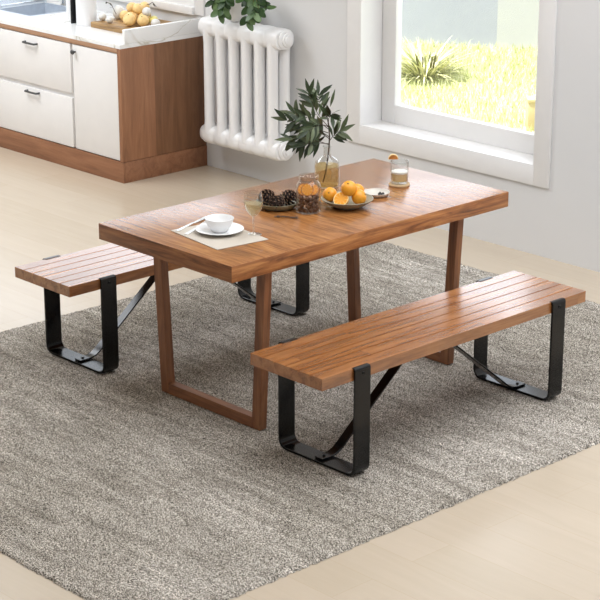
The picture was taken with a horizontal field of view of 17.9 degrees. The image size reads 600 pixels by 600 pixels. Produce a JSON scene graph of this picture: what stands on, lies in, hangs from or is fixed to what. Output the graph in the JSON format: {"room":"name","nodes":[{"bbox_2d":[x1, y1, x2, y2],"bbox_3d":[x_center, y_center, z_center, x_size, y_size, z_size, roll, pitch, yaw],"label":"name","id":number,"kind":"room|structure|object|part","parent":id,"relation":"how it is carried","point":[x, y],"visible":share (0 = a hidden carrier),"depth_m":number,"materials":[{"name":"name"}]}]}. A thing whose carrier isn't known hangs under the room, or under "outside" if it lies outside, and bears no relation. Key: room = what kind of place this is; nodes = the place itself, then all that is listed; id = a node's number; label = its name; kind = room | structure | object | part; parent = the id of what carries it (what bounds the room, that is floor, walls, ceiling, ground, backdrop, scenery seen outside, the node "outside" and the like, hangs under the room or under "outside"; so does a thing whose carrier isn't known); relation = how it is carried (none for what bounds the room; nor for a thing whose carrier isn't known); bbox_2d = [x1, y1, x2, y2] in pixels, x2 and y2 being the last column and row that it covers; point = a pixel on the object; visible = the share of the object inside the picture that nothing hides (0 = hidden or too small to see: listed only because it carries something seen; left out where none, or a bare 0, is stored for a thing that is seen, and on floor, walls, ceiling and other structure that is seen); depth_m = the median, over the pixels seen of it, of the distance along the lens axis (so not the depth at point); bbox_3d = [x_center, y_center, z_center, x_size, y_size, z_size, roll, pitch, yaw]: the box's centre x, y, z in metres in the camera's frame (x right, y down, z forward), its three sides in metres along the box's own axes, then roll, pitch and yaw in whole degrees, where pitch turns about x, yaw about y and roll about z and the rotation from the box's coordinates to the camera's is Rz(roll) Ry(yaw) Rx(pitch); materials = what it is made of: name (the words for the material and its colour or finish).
{"room":"dining room","nodes":[
{"label":"dining room","id":0,"kind":"room"},
{"bbox_2d":[0,127,599,599],"bbox_3d":[-2.035,1.223,5.591,11.349,0.120,15.000,-16,24,-41],"label":"floor","id":1,"kind":"structure","parent":0,"point":[535,535],"depth_m":6.88,"materials":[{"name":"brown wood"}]},
{"bbox_2d":[0,27,75,147],"bbox_3d":[-1.755,-1.487,12.203,0.674,0.640,1.819,-16,24,-41],"label":"drawers","id":2,"kind":"object","parent":1,"relation":"on","point":[37,78],"visible":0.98,"depth_m":11.63,"materials":[{"name":"white paint"}]},
{"bbox_3d":[-1.644,-1.560,11.563,0.032,0.012,0.133,-16,24,-41],"label":"handle","id":3,"kind":"part","parent":2,"relation":"part of","materials":[{"name":"black metal"}]},
{"bbox_3d":[-1.644,-1.273,11.658,0.032,0.012,0.133,-16,24,-41],"label":"handle","id":4,"kind":"part","parent":2,"relation":"part of","materials":[{"name":"black metal"}]},
{"bbox_3d":[-1.684,-1.488,11.672,0.020,0.298,0.949,-16,24,-41],"label":"drawer","id":5,"kind":"part","parent":2,"relation":"part of","materials":[{"name":"white paint"}]},
{"bbox_3d":[-1.684,-1.174,11.775,0.020,0.303,0.949,-16,24,-41],"label":"drawer","id":6,"kind":"part","parent":2,"relation":"part of","materials":[{"name":"white paint"}]},
{"bbox_2d":[0,23,116,52],"bbox_3d":[-1.822,-1.693,11.755,0.020,0.028,2.252,-16,24,-41],"label":"rail","id":7,"kind":"object","parent":2,"relation":"attached to","point":[91,45],"visible":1,"depth_m":11.35,"materials":[{"name":"brown wood"}]},
{"bbox_2d":[0,0,202,48],"bbox_3d":[-1.585,-1.820,11.925,0.645,0.106,2.284,-16,24,-41],"label":"countertop","id":8,"kind":"structure","parent":2,"relation":"on","point":[57,24],"depth_m":11.26,"materials":[{"name":"white stone"}]},
{"bbox_2d":[0,0,46,7],"bbox_3d":[-1.929,-1.986,12.400,0.380,0.078,0.420,-16,24,-41],"label":"dish rack","id":9,"kind":"object","parent":8,"relation":"on","point":[3,3],"visible":1,"depth_m":12.29,"materials":[{"name":"silver metal"}]},
{"bbox_3d":[-1.929,-1.990,12.399,0.368,0.070,0.408,-16,24,-41],"label":"frame","id":10,"kind":"part","parent":9,"relation":"part of","materials":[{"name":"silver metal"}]},
{"bbox_2d":[0,2,65,16],"bbox_3d":[-1.669,-1.782,12.121,0.399,0.140,0.379,-16,24,-41],"label":"sink","id":11,"kind":"object","parent":8,"relation":"in","point":[42,8],"visible":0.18,"depth_m":12.26,"materials":[{"name":"metal"}]},
{"bbox_2d":[66,0,70,21],"bbox_3d":[-1.391,-1.868,11.663,0.092,0.312,0.092,-16,24,-41],"label":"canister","id":12,"kind":"object","parent":8,"relation":"on","point":[68,12],"visible":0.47,"depth_m":11.66,"materials":[{"name":"white ceramic"}]},
{"bbox_2d":[70,0,75,23],"bbox_3d":[-1.329,-1.846,11.616,0.180,0.300,0.008,-16,24,-41],"label":"tray","id":13,"kind":"object","parent":8,"relation":"on","point":[72,2],"visible":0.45,"depth_m":11.59,"materials":[{"name":"black metal"}]},
{"bbox_2d":[75,0,96,25],"bbox_3d":[-1.296,-1.823,11.526,0.128,0.312,0.128,-16,24,-41],"label":"canister","id":14,"kind":"object","parent":8,"relation":"on","point":[86,10],"visible":0.85,"depth_m":11.50,"materials":[{"name":"white ceramic"}]},
{"bbox_2d":[91,18,170,32],"bbox_3d":[-0.951,-1.641,11.423,0.360,0.033,0.530,-16,24,-41],"label":"chopping board","id":15,"kind":"object","parent":8,"relation":"on","point":[117,25],"visible":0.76,"depth_m":11.39,"materials":[{"name":"brown wood"}]},
{"bbox_2d":[98,13,105,20],"bbox_3d":[-1.195,-1.713,11.509,0.048,0.048,0.053,4,19,12],"label":"egg","id":16,"kind":"object","parent":15,"relation":"on","point":[102,16],"visible":1,"depth_m":11.49,"materials":[{"name":"white food"}]},
{"bbox_2d":[106,16,113,22],"bbox_3d":[-1.142,-1.684,11.426,0.049,0.044,0.044,5,19,16],"label":"egg","id":17,"kind":"object","parent":15,"relation":"on","point":[109,19],"visible":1,"depth_m":11.41,"materials":[{"name":"white food"}]},
{"bbox_2d":[113,5,123,18],"bbox_3d":[-1.099,-1.747,11.554,0.075,0.085,0.075,-7,19,-19],"label":"egg","id":18,"kind":"object","parent":15,"relation":"on","point":[118,8],"visible":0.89,"depth_m":11.53,"materials":[{"name":"white food"}]},
{"bbox_2d":[119,10,127,20],"bbox_3d":[-1.056,-1.713,11.478,0.066,0.066,0.067,-5,19,-14],"label":"orange","id":19,"kind":"object","parent":15,"relation":"on","point":[122,13],"visible":0.66,"depth_m":11.46,"materials":[{"name":"food"}]},
{"bbox_2d":[123,13,135,25],"bbox_3d":[-1.014,-1.666,11.317,0.079,0.076,0.079,-2,18,-5],"label":"orange","id":20,"kind":"object","parent":15,"relation":"on","point":[129,19],"visible":1,"depth_m":11.29,"materials":[{"name":"food"}]},
{"bbox_2d":[137,15,148,25],"bbox_3d":[-0.932,-1.659,11.309,0.071,0.069,0.070,2,18,5],"label":"orange","id":21,"kind":"object","parent":15,"relation":"on","point":[142,20],"visible":0.98,"depth_m":11.29,"materials":[{"name":"orange food"}]},
{"bbox_2d":[142,7,150,15],"bbox_3d":[-0.913,-1.716,11.340,0.056,0.056,0.062,-2,18,-5],"label":"egg","id":22,"kind":"object","parent":21,"relation":"on","point":[146,11],"visible":1,"depth_m":11.32,"materials":[{"name":"white food"}]},
{"bbox_2d":[149,15,157,23],"bbox_3d":[-0.874,-1.670,11.364,0.067,0.056,0.067,-17,25,-41],"label":"lemon","id":23,"kind":"object","parent":15,"relation":"on","point":[151,18],"visible":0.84,"depth_m":11.34,"materials":[{"name":"yellow food"}]},
{"bbox_2d":[151,19,159,24],"bbox_3d":[-0.857,-1.643,11.293,0.056,0.050,0.050,-2,18,-6],"label":"egg","id":24,"kind":"object","parent":15,"relation":"on","point":[154,21],"visible":0.69,"depth_m":11.27,"materials":[{"name":"white food"}]},
{"label":"orange","id":25,"kind":"object","parent":15,"relation":"on","visible":0},
{"bbox_2d":[140,2,149,7],"bbox_3d":[-0.940,-1.767,11.480,0.067,0.064,0.067,-9,20,-25],"label":"orange","id":26,"kind":"object","parent":25,"relation":"on","point":[144,4],"visible":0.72,"depth_m":11.46,"materials":[{"name":"food"}]},
{"bbox_2d":[70,44,119,159],"bbox_3d":[-0.982,-1.231,11.425,0.673,0.640,0.431,-16,24,-41],"label":"base cabinet","id":27,"kind":"object","parent":1,"relation":"on","point":[95,75],"visible":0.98,"depth_m":11.22,"materials":[{"name":"white paint"}]},
{"bbox_2d":[0,127,206,183],"bbox_3d":[-1.585,-1.072,12.170,0.646,0.124,2.286,-16,24,-41],"label":"plinth","id":28,"kind":"object","parent":1,"relation":"on","point":[105,167],"visible":1,"depth_m":11.46,"materials":[{"name":"brown wood"}]},
{"bbox_2d":[117,36,206,162],"bbox_3d":[-0.812,-1.195,11.270,0.643,0.670,0.031,-16,24,-41],"label":"end panel","id":29,"kind":"object","parent":1,"relation":"on","point":[161,85],"visible":0.86,"depth_m":11.24,"materials":[{"name":"brown wood"}]},
{"bbox_2d":[0,241,599,599],"bbox_3d":[-0.080,0.344,8.049,3.637,0.010,2.700,-16,24,-41],"label":"rug","id":30,"kind":"object","parent":1,"relation":"on","point":[114,485],"visible":0.77,"depth_m":7.43,"materials":[{"name":"grey carpet"}]},
{"bbox_2d":[15,243,309,373],"bbox_3d":[-0.542,-0.057,8.556,1.503,0.432,0.424,-16,24,-41],"label":"bench","id":31,"kind":"object","parent":30,"relation":"on","point":[102,268],"visible":0.5,"depth_m":8.18,"materials":[{"name":"brown wood"}]},
{"bbox_3d":[-0.945,0.062,8.195,0.080,0.432,0.417,-16,24,-41],"label":"leg frame","id":32,"kind":"part","parent":31,"relation":"part of","materials":[{"name":"black metal"}]},
{"bbox_3d":[-0.539,-0.237,8.494,1.503,0.046,0.386,-16,24,-41],"label":"seat","id":33,"kind":"part","parent":31,"relation":"part of","materials":[{"name":"brown wood"}]},
{"bbox_3d":[-0.127,-0.179,8.928,0.080,0.432,0.417,-16,24,-41],"label":"leg frame","id":34,"kind":"part","parent":31,"relation":"part of","materials":[{"name":"black metal"}]},
{"bbox_2d":[99,158,508,430],"bbox_3d":[0.040,-0.028,7.965,1.568,0.748,0.806,-16,24,-41],"label":"dining table","id":35,"kind":"object","parent":30,"relation":"on","point":[430,200],"visible":0.85,"depth_m":7.72,"materials":[{"name":"brown wood"}]},
{"bbox_3d":[-0.560,0.051,7.829,0.038,0.682,0.087,-16,24,-41],"label":"leg","id":36,"kind":"part","parent":35,"relation":"part of","materials":[{"name":"brown wood"}]},
{"bbox_3d":[-0.354,0.421,7.721,0.037,0.046,0.518,-16,24,-41],"label":"foot rail","id":37,"kind":"part","parent":35,"relation":"part of","materials":[{"name":"brown wood"}]},
{"bbox_2d":[171,225,267,249],"bbox_3d":[-0.317,-0.255,7.452,0.240,0.002,0.330,-13,22,-34],"label":"placemat","id":38,"kind":"object","parent":35,"relation":"on","point":[243,237],"visible":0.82,"depth_m":7.40,"materials":[{"name":"beige fabric"}]},
{"bbox_2d":[176,216,205,231],"bbox_3d":[-0.428,-0.305,7.595,0.019,0.004,0.243,9,20,26],"label":"knife","id":39,"kind":"object","parent":38,"relation":"on","point":[203,218],"visible":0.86,"depth_m":7.57,"materials":[{"name":"silver metal"}]},
{"bbox_3d":[-0.454,-0.290,7.549,0.018,0.004,0.134,9,20,25],"label":"handle","id":40,"kind":"part","parent":39,"relation":"part of","materials":[{"name":"silver metal"}]},
{"bbox_2d":[185,221,205,234],"bbox_3d":[-0.400,-0.292,7.555,0.022,0.004,0.247,7,20,21],"label":"fork","id":41,"kind":"object","parent":38,"relation":"on","point":[193,229],"visible":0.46,"depth_m":7.48,"materials":[{"name":"silver metal"}]},
{"bbox_3d":[-0.421,-0.276,7.505,0.018,0.004,0.136,7,20,21],"label":"handle","id":42,"kind":"part","parent":41,"relation":"part of","materials":[{"name":"silver metal"}]},
{"bbox_2d":[195,222,243,235],"bbox_3d":[-0.316,-0.274,7.479,0.191,0.018,0.191,-16,24,-41],"label":"plate","id":43,"kind":"object","parent":38,"relation":"on","point":[235,228],"visible":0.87,"depth_m":7.47,"materials":[{"name":"white ceramic"}]},
{"bbox_2d":[205,214,233,232],"bbox_3d":[-0.316,-0.298,7.473,0.115,0.053,0.115,-16,24,-41],"label":"bowl","id":44,"kind":"object","parent":43,"relation":"on","point":[218,223],"visible":1,"depth_m":7.45,"materials":[{"name":"white ceramic"}]},
{"bbox_2d":[244,191,262,235],"bbox_3d":[-0.181,-0.338,7.432,0.077,0.174,0.077,-16,24,-41],"label":"wine glass","id":45,"kind":"object","parent":38,"relation":"on","point":[257,233],"visible":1,"depth_m":7.45,"materials":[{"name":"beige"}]},
{"bbox_3d":[-0.149,0.188,7.415,0.038,0.682,0.087,-16,24,-41],"label":"leg","id":46,"kind":"part","parent":35,"relation":"part of","materials":[{"name":"brown wood"}]},
{"bbox_2d":[256,195,298,211],"bbox_3d":[-0.092,-0.395,7.838,0.182,0.028,0.182,-16,24,-41],"label":"serving dish","id":47,"kind":"object","parent":35,"relation":"on","point":[289,207],"visible":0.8,"depth_m":7.77,"materials":[{"name":"grey ceramic"}]},
{"bbox_2d":[258,189,274,205],"bbox_3d":[-0.136,-0.422,7.839,0.073,0.074,0.082,7,20,21],"label":"pinecone","id":48,"kind":"object","parent":47,"relation":"in","point":[267,194],"visible":0.93,"depth_m":7.82,"materials":[{"name":"brown plant"}]},
{"bbox_2d":[269,195,284,210],"bbox_3d":[-0.094,-0.396,7.773,0.070,0.065,0.072,-5,19,-15],"label":"pinecone","id":49,"kind":"object","parent":47,"relation":"in","point":[276,200],"visible":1,"depth_m":7.76,"materials":[{"name":"brown plant"}]},
{"bbox_2d":[279,189,297,205],"bbox_3d":[-0.049,-0.419,7.831,0.075,0.076,0.078,-14,23,-36],"label":"pinecone","id":50,"kind":"object","parent":47,"relation":"in","point":[289,195],"visible":0.93,"depth_m":7.82,"materials":[{"name":"brown plant"}]},
{"bbox_2d":[274,215,297,218],"bbox_3d":[-0.055,-0.336,7.689,0.102,0.004,0.032,4,19,12],"label":"sprig","id":51,"kind":"object","parent":35,"relation":"on","point":[279,216],"visible":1,"depth_m":7.69,"materials":[{"name":"brown plant"}]},
{"bbox_2d":[296,173,320,214],"bbox_3d":[0.034,-0.434,7.754,0.103,0.154,0.103,-16,24,-41],"label":"glass jar","id":52,"kind":"object","parent":35,"relation":"on","point":[301,173],"visible":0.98,"depth_m":7.75,"materials":[{"name":"clear glass"}]},
{"bbox_2d":[297,183,303,195],"bbox_3d":[0.015,-0.449,7.752,0.052,0.046,0.032,3,18,10],"label":"slice","id":53,"kind":"object","parent":52,"relation":"in","point":[300,185],"visible":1,"depth_m":7.75,"materials":[{"name":"orange food"}]},
{"bbox_2d":[301,183,313,195],"bbox_3d":[0.029,-0.447,7.727,0.052,0.050,0.022,-1,18,-3],"label":"slice","id":54,"kind":"object","parent":52,"relation":"in","point":[307,189],"visible":1,"depth_m":7.72,"materials":[{"name":"orange food"}]},
{"bbox_2d":[310,184,318,195],"bbox_3d":[0.051,-0.448,7.742,0.052,0.044,0.035,4,19,11],"label":"slice","id":55,"kind":"object","parent":52,"relation":"in","point":[316,189],"visible":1,"depth_m":7.74,"materials":[{"name":"orange food"}]},
{"bbox_2d":[314,144,339,188],"bbox_3d":[0.115,-0.574,8.139,0.108,0.179,0.108,-16,24,-41],"label":"glass vase","id":56,"kind":"object","parent":35,"relation":"on","point":[325,144],"visible":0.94,"depth_m":8.14,"materials":[{"name":"clear glass"}]},
{"bbox_2d":[271,79,354,181],"bbox_3d":[0.045,-0.710,8.064,0.334,0.452,0.246,7,19,19],"label":"branch","id":57,"kind":"object","parent":56,"relation":"in","point":[310,132],"visible":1,"depth_m":8.06,"materials":[{"name":"green plant"}]},
{"bbox_2d":[321,191,373,209],"bbox_3d":[0.194,-0.402,7.842,0.217,0.039,0.217,-16,24,-41],"label":"fruit bowl","id":58,"kind":"object","parent":35,"relation":"on","point":[351,205],"visible":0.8,"depth_m":7.78,"materials":[{"name":"grey ceramic"}]},
{"bbox_2d":[323,187,336,201],"bbox_3d":[0.124,-0.436,7.865,0.059,0.059,0.057,2,18,5],"label":"orange","id":59,"kind":"object","parent":58,"relation":"in","point":[329,193],"visible":1,"depth_m":7.84,"materials":[{"name":"orange food"}]},
{"bbox_2d":[333,192,348,204],"bbox_3d":[0.171,-0.412,7.807,0.065,0.058,0.054,11,21,31],"label":"orange half","id":60,"kind":"object","parent":58,"relation":"in","point":[339,198],"visible":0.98,"depth_m":7.80,"materials":[{"name":"orange food"}]},
{"bbox_2d":[341,181,356,195],"bbox_3d":[0.201,-0.457,7.809,0.066,0.064,0.066,10,21,29],"label":"orange","id":61,"kind":"object","parent":58,"relation":"in","point":[349,188],"visible":1,"depth_m":7.79,"materials":[{"name":"orange food"}]},
{"bbox_2d":[352,189,365,203],"bbox_3d":[0.242,-0.423,7.824,0.063,0.064,0.063,-8,20,-23],"label":"orange","id":62,"kind":"object","parent":58,"relation":"in","point":[359,197],"visible":0.98,"depth_m":7.80,"materials":[{"name":"orange food"}]},
{"bbox_2d":[356,184,363,190],"bbox_3d":[0.237,-0.456,7.930,0.059,0.058,0.059,-9,20,-25],"label":"orange","id":63,"kind":"object","parent":58,"relation":"in","point":[359,186],"visible":0.21,"depth_m":7.91,"materials":[{"name":"orange food"}]},
{"bbox_3d":[0.237,-0.184,8.544,0.038,0.682,0.087,-16,24,-41],"label":"leg","id":64,"kind":"part","parent":35,"relation":"part of","materials":[{"name":"brown wood"}]},
{"bbox_2d":[364,188,389,197],"bbox_3d":[0.322,-0.448,8.016,0.114,0.016,0.114,-16,24,-41],"label":"dish","id":65,"kind":"object","parent":35,"relation":"on","point":[373,192],"visible":0.77,"depth_m":8.04,"materials":[{"name":"white ceramic"}]},
{"bbox_2d":[389,181,409,187],"bbox_3d":[0.427,-0.497,8.179,0.092,0.009,0.092,-16,24,-41],"label":"coaster","id":66,"kind":"object","parent":35,"relation":"on","point":[395,184],"visible":1,"depth_m":8.16,"materials":[{"name":"beige wood"}]},
{"bbox_2d":[390,161,408,182],"bbox_3d":[0.427,-0.549,8.162,0.079,0.099,0.079,-16,24,-41],"label":"tumbler","id":67,"kind":"object","parent":66,"relation":"on","point":[395,171],"visible":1,"depth_m":8.14,"materials":[{"name":"clear glass"}]},
{"bbox_2d":[388,154,397,158],"bbox_3d":[0.400,-0.615,8.165,0.044,0.022,0.013,0,18,0],"label":"wedge","id":68,"kind":"object","parent":67,"relation":"on","point":[392,156],"visible":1,"depth_m":8.16,"materials":[{"name":"orange food"}]},
{"bbox_3d":[0.443,0.186,8.436,0.037,0.046,0.518,-16,24,-41],"label":"foot rail","id":69,"kind":"part","parent":35,"relation":"part of","materials":[{"name":"brown wood"}]},
{"bbox_3d":[0.648,-0.048,8.130,0.038,0.682,0.087,-16,24,-41],"label":"leg","id":70,"kind":"part","parent":35,"relation":"part of","materials":[{"name":"brown wood"}]},
{"bbox_2d":[250,271,585,475],"bbox_3d":[0.491,0.283,7.526,1.503,0.432,0.424,-16,24,-41],"label":"bench","id":71,"kind":"object","parent":30,"relation":"on","point":[356,350],"visible":1,"depth_m":7.34,"materials":[{"name":"brown wood"}]},
{"bbox_3d":[0.088,0.402,7.164,0.080,0.432,0.417,-16,24,-41],"label":"leg frame","id":72,"kind":"part","parent":71,"relation":"part of","materials":[{"name":"black metal"}]},
{"bbox_3d":[0.494,0.102,7.463,1.503,0.046,0.386,-16,24,-41],"label":"seat","id":73,"kind":"part","parent":71,"relation":"part of","materials":[{"name":"brown wood"}]},
{"bbox_3d":[0.905,0.160,7.897,0.080,0.432,0.417,-16,24,-41],"label":"leg frame","id":74,"kind":"part","parent":71,"relation":"part of","materials":[{"name":"black metal"}]},
{"bbox_2d":[50,0,599,271],"bbox_3d":[2.004,-1.594,8.678,0.240,3.300,15.000,-16,24,-41],"label":"wall","id":75,"kind":"structure","parent":0,"point":[560,222],"depth_m":9.85,"materials":[{"name":"paint"}]},
{"bbox_2d":[116,0,204,15],"bbox_3d":[-1.712,-2.791,12.406,0.270,1.423,3.568,-16,24,-41],"label":"window","id":76,"kind":"structure","parent":75,"relation":"in","point":[191,7],"depth_m":11.44,"materials":[{"name":"white paint"}]},
{"bbox_3d":[-1.793,-2.768,12.334,0.012,1.421,3.568,-16,24,-41],"label":"casing","id":77,"kind":"part","parent":76,"relation":"part of","materials":[{"name":"white paint"}]},
{"bbox_2d":[198,16,293,160],"bbox_3d":[-0.299,-1.234,11.035,0.189,0.759,0.729,-16,24,-41],"label":"radiator","id":78,"kind":"object","parent":75,"relation":"attached to","point":[244,137],"visible":0.91,"depth_m":10.95,"materials":[{"name":"white metal"}]},
{"bbox_2d":[205,0,275,30],"bbox_3d":[-0.331,-1.672,10.760,0.246,0.267,0.460,-10,21,-27],"label":"potted plant","id":79,"kind":"object","parent":78,"relation":"on","point":[232,10],"visible":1,"depth_m":10.69,"materials":[{"name":"green plant"}]},
{"bbox_3d":[-0.360,-1.667,10.937,0.136,0.125,0.136,-16,24,-41],"label":"pot","id":80,"kind":"part","parent":79,"relation":"part of","materials":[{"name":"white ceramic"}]},
{"bbox_2d":[346,0,556,188],"bbox_3d":[0.849,-1.601,9.953,0.254,1.783,1.454,-16,24,-41],"label":"window","id":81,"kind":"structure","parent":75,"relation":"in","point":[379,117],"depth_m":10.32,"materials":[{"name":"white paint"}]},
{"bbox_3d":[0.850,-0.853,10.200,0.252,0.006,1.242,-16,24,-41],"label":"sill","id":82,"kind":"part","parent":81,"relation":"part of","materials":[{"name":"white paint"}]},
{"bbox_3d":[0.896,-1.613,9.992,0.050,1.569,1.234,-16,24,-41],"label":"sash","id":83,"kind":"part","parent":81,"relation":"part of","materials":[{"name":"white paint"}]},
{"bbox_2d":[401,39,536,132],"bbox_3d":[3.974,-2.211,16.946,13.631,0.100,24.000,-16,24,-41],"label":"ground","id":84,"kind":"structure","parent":0,"point":[495,49],"depth_m":15.20,"materials":[{"name":"green plant"}]},
{"bbox_2d":[401,36,489,85],"bbox_3d":[1.019,-1.944,15.506,1.060,0.296,1.054,-3,19,-10],"label":"clump","id":85,"kind":"object","parent":84,"relation":"on","point":[417,67],"visible":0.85,"depth_m":15.53,"materials":[{"name":"green plant"}]},
{"bbox_3d":[1.020,-1.894,15.505,0.182,0.202,0.126,3,18,8],"label":"stem","id":86,"kind":"part","parent":85,"relation":"part of","materials":[{"name":"green plant"}]},
{"bbox_2d":[402,0,538,48],"bbox_3d":[2.286,-2.722,16.661,10.923,1.050,0.200,5,19,15],"label":"wall","id":87,"kind":"structure","parent":84,"relation":"on","point":[435,20],"depth_m":16.87,"materials":[{"name":"white paint"}]},
{"bbox_2d":[526,96,535,130],"bbox_3d":[1.705,-1.352,13.802,0.132,0.235,0.132,0,18,0],"label":"post","id":88,"kind":"object","parent":84,"relation":"on","point":[530,100],"visible":0.44,"depth_m":13.75,"materials":[{"name":"beige paint"}]},
{"label":"orange","id":89,"kind":"object","parent":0,"visible":0},
{"bbox_2d":[133,3,143,13],"bbox_3d":[-0.970,-1.747,11.416,0.067,0.065,0.067,16,24,41],"label":"orange","id":90,"kind":"object","parent":89,"relation":"on","point":[137,8],"visible":1,"depth_m":11.39,"materials":[{"name":"food"}]},
{"bbox_3d":[-1.017,-1.739,11.557,0.068,0.064,0.068,8,33,-14],"label":"orange","id":91,"kind":"object","parent":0,"visible":0},
{"bbox_2d":[126,2,135,12],"bbox_3d":[-1.014,-1.765,11.493,0.067,0.065,0.067,10,21,28],"label":"orange","id":92,"kind":"object","parent":91,"relation":"on","point":[129,7],"visible":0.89,"depth_m":11.47,"materials":[{"name":"food"}]}
]}

